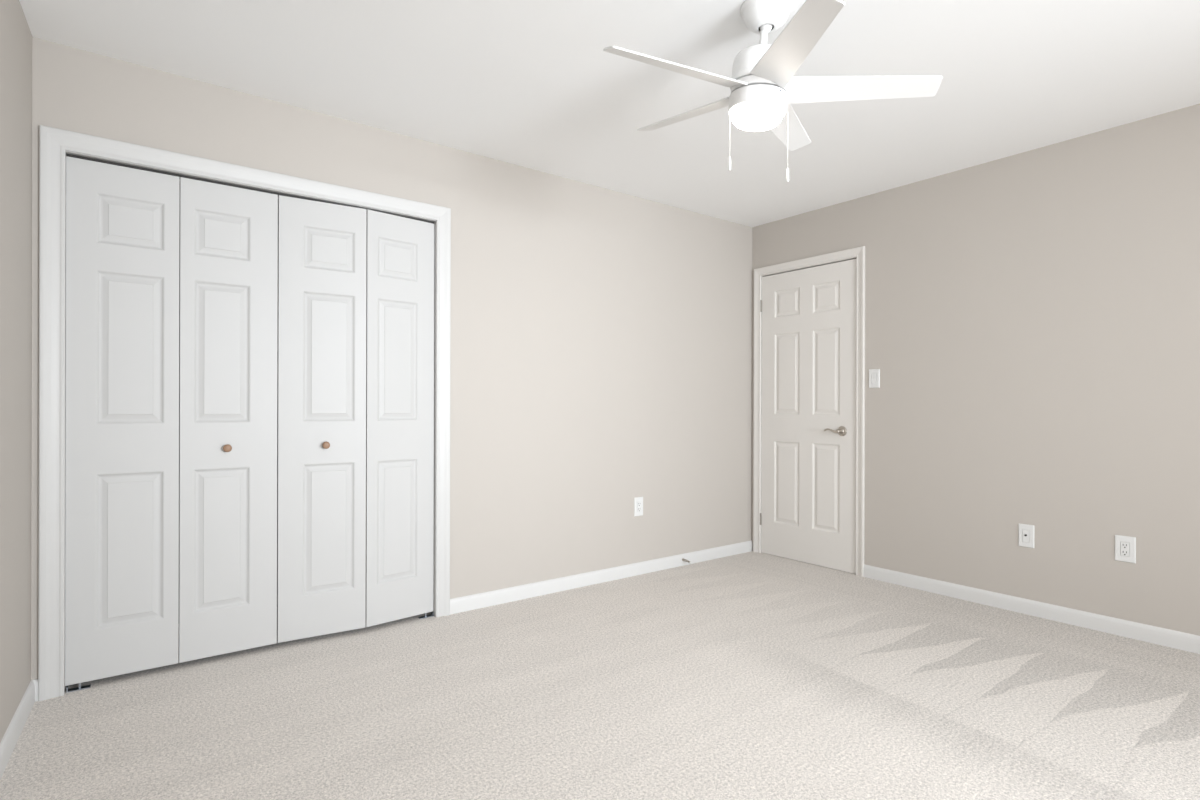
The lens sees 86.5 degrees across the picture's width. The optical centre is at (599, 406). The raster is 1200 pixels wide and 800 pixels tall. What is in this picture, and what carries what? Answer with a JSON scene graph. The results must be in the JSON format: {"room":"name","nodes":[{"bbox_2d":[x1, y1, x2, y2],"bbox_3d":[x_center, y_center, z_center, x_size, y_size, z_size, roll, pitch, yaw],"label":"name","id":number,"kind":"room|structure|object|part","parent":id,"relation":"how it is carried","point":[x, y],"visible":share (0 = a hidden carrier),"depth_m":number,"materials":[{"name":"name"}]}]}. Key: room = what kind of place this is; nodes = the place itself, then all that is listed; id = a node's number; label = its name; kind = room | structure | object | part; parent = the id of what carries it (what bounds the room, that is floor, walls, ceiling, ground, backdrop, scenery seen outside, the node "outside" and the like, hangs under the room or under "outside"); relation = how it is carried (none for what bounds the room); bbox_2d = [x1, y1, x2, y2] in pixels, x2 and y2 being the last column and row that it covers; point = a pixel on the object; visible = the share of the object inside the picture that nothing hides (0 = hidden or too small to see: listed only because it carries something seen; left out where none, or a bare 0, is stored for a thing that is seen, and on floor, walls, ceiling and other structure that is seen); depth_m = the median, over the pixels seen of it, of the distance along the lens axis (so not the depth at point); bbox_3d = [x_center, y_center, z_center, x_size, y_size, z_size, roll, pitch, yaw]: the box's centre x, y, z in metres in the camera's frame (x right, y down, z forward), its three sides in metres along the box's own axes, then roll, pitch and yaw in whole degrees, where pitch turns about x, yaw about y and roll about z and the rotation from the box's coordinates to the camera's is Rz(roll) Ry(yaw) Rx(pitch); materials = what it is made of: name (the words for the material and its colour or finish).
{"room":"empty bedroom","nodes":[
{"label":"empty bedroom","id":0,"kind":"room"},
{"bbox_2d":[0,0,31,742],"bbox_3d":[-0.499,-0.130,-0.098,0.120,2.440,5.815,0,0,-34],"label":"wall","id":1,"kind":"structure","parent":0,"point":[15,33],"depth_m":2.08,"materials":[{"name":"grey paint"}]},
{"bbox_2d":[0,680,34,778],"bbox_3d":[-0.449,1.051,-0.058,0.012,0.078,5.809,0,0,-34],"label":"baseboard","id":2,"kind":"structure","parent":1,"relation":"attached to","point":[10,738],"depth_m":2.06,"materials":[{"name":"white paint"}]},
{"bbox_2d":[31,37,751,679],"bbox_3d":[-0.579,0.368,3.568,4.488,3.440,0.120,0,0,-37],"label":"wall","id":3,"kind":"structure","parent":0,"point":[601,338],"depth_m":3.68,"materials":[{"name":"grey paint"}]},
{"bbox_2d":[32,679,37,701],"bbox_3d":[-2.077,1.045,2.341,0.021,0.078,0.012,0,0,-37],"label":"baseboard","id":4,"kind":"structure","parent":3,"relation":"attached to","point":[35,681],"depth_m":2.34,"materials":[{"name":"white paint"}]},
{"bbox_2d":[65,156,277,692],"bbox_3d":[-1.730,0.071,2.627,0.726,2.029,0.063,0,0,-37],"label":"door","id":5,"kind":"structure","parent":3,"relation":"in","point":[171,466],"depth_m":2.60,"materials":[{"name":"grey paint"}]},
{"bbox_3d":[-1.589,0.179,2.716,0.034,0.034,0.032,0,0,-37],"label":"knob","id":6,"kind":"part","parent":5,"relation":"part of","materials":[{"name":"brown wood"}]},
{"bbox_2d":[38,125,450,700],"bbox_3d":[-1.460,0.027,2.882,1.612,2.117,0.138,0,0,-37],"label":"door frame","id":7,"kind":"structure","parent":3,"relation":"attached to","point":[55,144],"depth_m":2.42,"materials":[{"name":"white paint"}]},
{"bbox_2d":[277,195,433,642],"bbox_3d":[-1.143,0.072,3.066,0.732,2.029,0.079,0,0,-37],"label":"door","id":8,"kind":"structure","parent":3,"relation":"in","point":[355,480],"depth_m":3.03,"materials":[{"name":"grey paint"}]},
{"bbox_3d":[-1.265,0.180,2.942,0.034,0.034,0.032,0,0,-32],"label":"knob","id":9,"kind":"part","parent":8,"relation":"part of","materials":[{"name":"brown wood"}]},
{"bbox_2d":[450,540,752,613],"bbox_3d":[0.180,1.050,4.066,2.435,0.078,0.012,0,0,-37],"label":"baseboard","id":10,"kind":"structure","parent":3,"relation":"attached to","point":[500,596],"depth_m":3.86,"materials":[{"name":"white paint"}]},
{"bbox_2d":[634,497,642,516],"bbox_3d":[0.252,0.651,4.123,0.074,0.122,0.008,0,0,-37],"label":"wall outlet","id":11,"kind":"object","parent":3,"relation":"attached to","point":[638,501],"visible":1,"depth_m":4.12,"materials":[{"name":"white plastic"}]},
{"bbox_2d":[637,501,640,511],"bbox_3d":[0.253,0.651,4.122,0.032,0.065,0.005,0,0,-37],"label":"receptacle","id":12,"kind":"object","parent":11,"relation":"attached to","point":[638,502],"depth_m":4.12,"materials":[{"name":"white plastic"}]},
{"bbox_2d":[0,551,1199,799],"bbox_3d":[1.402,1.134,1.755,5.900,0.080,6.670,0,0,-37],"label":"floor","id":13,"kind":"structure","parent":0,"point":[751,675],"depth_m":2.28,"materials":[{"name":"beige carpet"}]},
{"bbox_2d":[19,0,1199,226],"bbox_3d":[1.131,-1.396,1.145,4.720,0.100,6.040,0,0,-37],"label":"ceiling","id":14,"kind":"structure","parent":0,"point":[532,84],"depth_m":2.57,"materials":[{"name":"white paint"}]},
{"bbox_2d":[603,0,942,181],"bbox_3d":[0.515,-1.057,2.197,1.091,0.583,1.049,0,0,-37],"label":"ceiling fan","id":15,"kind":"object","parent":14,"relation":"hanging from","point":[763,84],"visible":1,"depth_m":2.09,"materials":[{"name":"white metal"}]},
{"bbox_3d":[0.242,-1.089,2.049,0.477,0.006,0.125,3,21,-23],"label":"fan blade","id":16,"kind":"part","parent":15,"relation":"part of","materials":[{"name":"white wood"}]},
{"bbox_3d":[0.333,-1.104,2.419,0.125,0.006,0.477,-20,18,-37],"label":"fan blade","id":17,"kind":"part","parent":15,"relation":"part of","materials":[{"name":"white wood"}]},
{"bbox_3d":[0.442,-0.826,2.173,0.009,0.045,0.009,0,0,-37],"label":"pull handle","id":18,"kind":"part","parent":15,"relation":"part of","materials":[{"name":"white plastic"}]},
{"bbox_3d":[0.535,-0.981,2.179,0.172,0.050,0.172,2,4,-37],"label":"lamp shade","id":19,"kind":"part","parent":15,"relation":"part of","materials":[{"name":"white glass"}]},
{"bbox_3d":[0.640,-0.788,2.173,0.009,0.046,0.009,0,0,-37],"label":"pull handle","id":20,"kind":"part","parent":15,"relation":"part of","materials":[{"name":"white plastic"}]},
{"bbox_3d":[0.712,-1.077,2.450,0.125,0.006,0.477,-13,-6,31],"label":"fan blade","id":21,"kind":"part","parent":15,"relation":"part of","materials":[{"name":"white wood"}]},
{"bbox_3d":[0.566,-1.053,1.850,0.125,0.006,0.477,21,2,-5],"label":"fan blade","id":22,"kind":"part","parent":15,"relation":"part of","materials":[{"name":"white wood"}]},
{"bbox_3d":[0.856,-1.045,2.098,0.477,0.006,0.125,5,-13,13],"label":"fan blade","id":23,"kind":"part","parent":15,"relation":"part of","materials":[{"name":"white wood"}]},
{"bbox_2d":[751,104,1199,635],"bbox_3d":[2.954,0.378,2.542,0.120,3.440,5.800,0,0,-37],"label":"wall","id":24,"kind":"structure","parent":0,"point":[1032,317],"depth_m":3.30,"materials":[{"name":"grey paint"}]},
{"bbox_2d":[760,259,855,573],"bbox_3d":[1.421,0.066,4.434,0.097,2.048,0.775,0,0,-37],"label":"door","id":25,"kind":"structure","parent":24,"relation":"in","point":[808,513],"depth_m":4.42,"materials":[{"name":"white paint"}]},
{"bbox_3d":[1.579,0.166,4.198,0.062,0.066,0.066,0,0,-37],"label":"handle","id":26,"kind":"part","parent":25,"relation":"part of","materials":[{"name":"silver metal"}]},
{"bbox_2d":[753,246,864,576],"bbox_3d":[1.471,0.034,4.469,0.138,2.118,0.881,0,0,-37],"label":"door frame","id":27,"kind":"structure","parent":24,"relation":"attached to","point":[858,253],"depth_m":4.29,"materials":[{"name":"white paint"}]},
{"bbox_2d":[869,369,879,387],"bbox_3d":[1.734,-0.174,4.033,0.010,0.118,0.072,0,0,-37],"label":"light switch","id":28,"kind":"object","parent":24,"relation":"attached to","point":[874,374],"visible":1,"depth_m":4.03,"materials":[{"name":"white plastic"}]},
{"bbox_2d":[1018,523,1034,547],"bbox_3d":[2.244,0.684,3.358,0.015,0.120,0.074,0,0,-37],"label":"cable jack","id":29,"kind":"object","parent":24,"relation":"attached to","point":[1026,532],"visible":1,"depth_m":3.36,"materials":[{"name":"white plastic"}]},
{"bbox_2d":[863,564,1199,653],"bbox_3d":[3.175,1.060,2.142,0.012,0.078,4.891,0,0,-37],"label":"baseboard","id":30,"kind":"structure","parent":24,"relation":"attached to","point":[1188,642],"depth_m":3.28,"materials":[{"name":"white paint"}]},
{"bbox_2d":[1115,535,1135,563],"bbox_3d":[2.498,0.680,3.032,0.008,0.123,0.080,0,0,-37],"label":"wall outlet","id":31,"kind":"object","parent":24,"relation":"attached to","point":[1125,546],"visible":1,"depth_m":3.03,"materials":[{"name":"white plastic"}]},
{"bbox_2d":[1121,542,1128,556],"bbox_3d":[2.497,0.680,3.031,0.005,0.065,0.032,0,0,-37],"label":"receptacle","id":32,"kind":"object","parent":31,"relation":"attached to","point":[1124,545],"depth_m":3.03,"materials":[{"name":"white plastic"}]}
]}

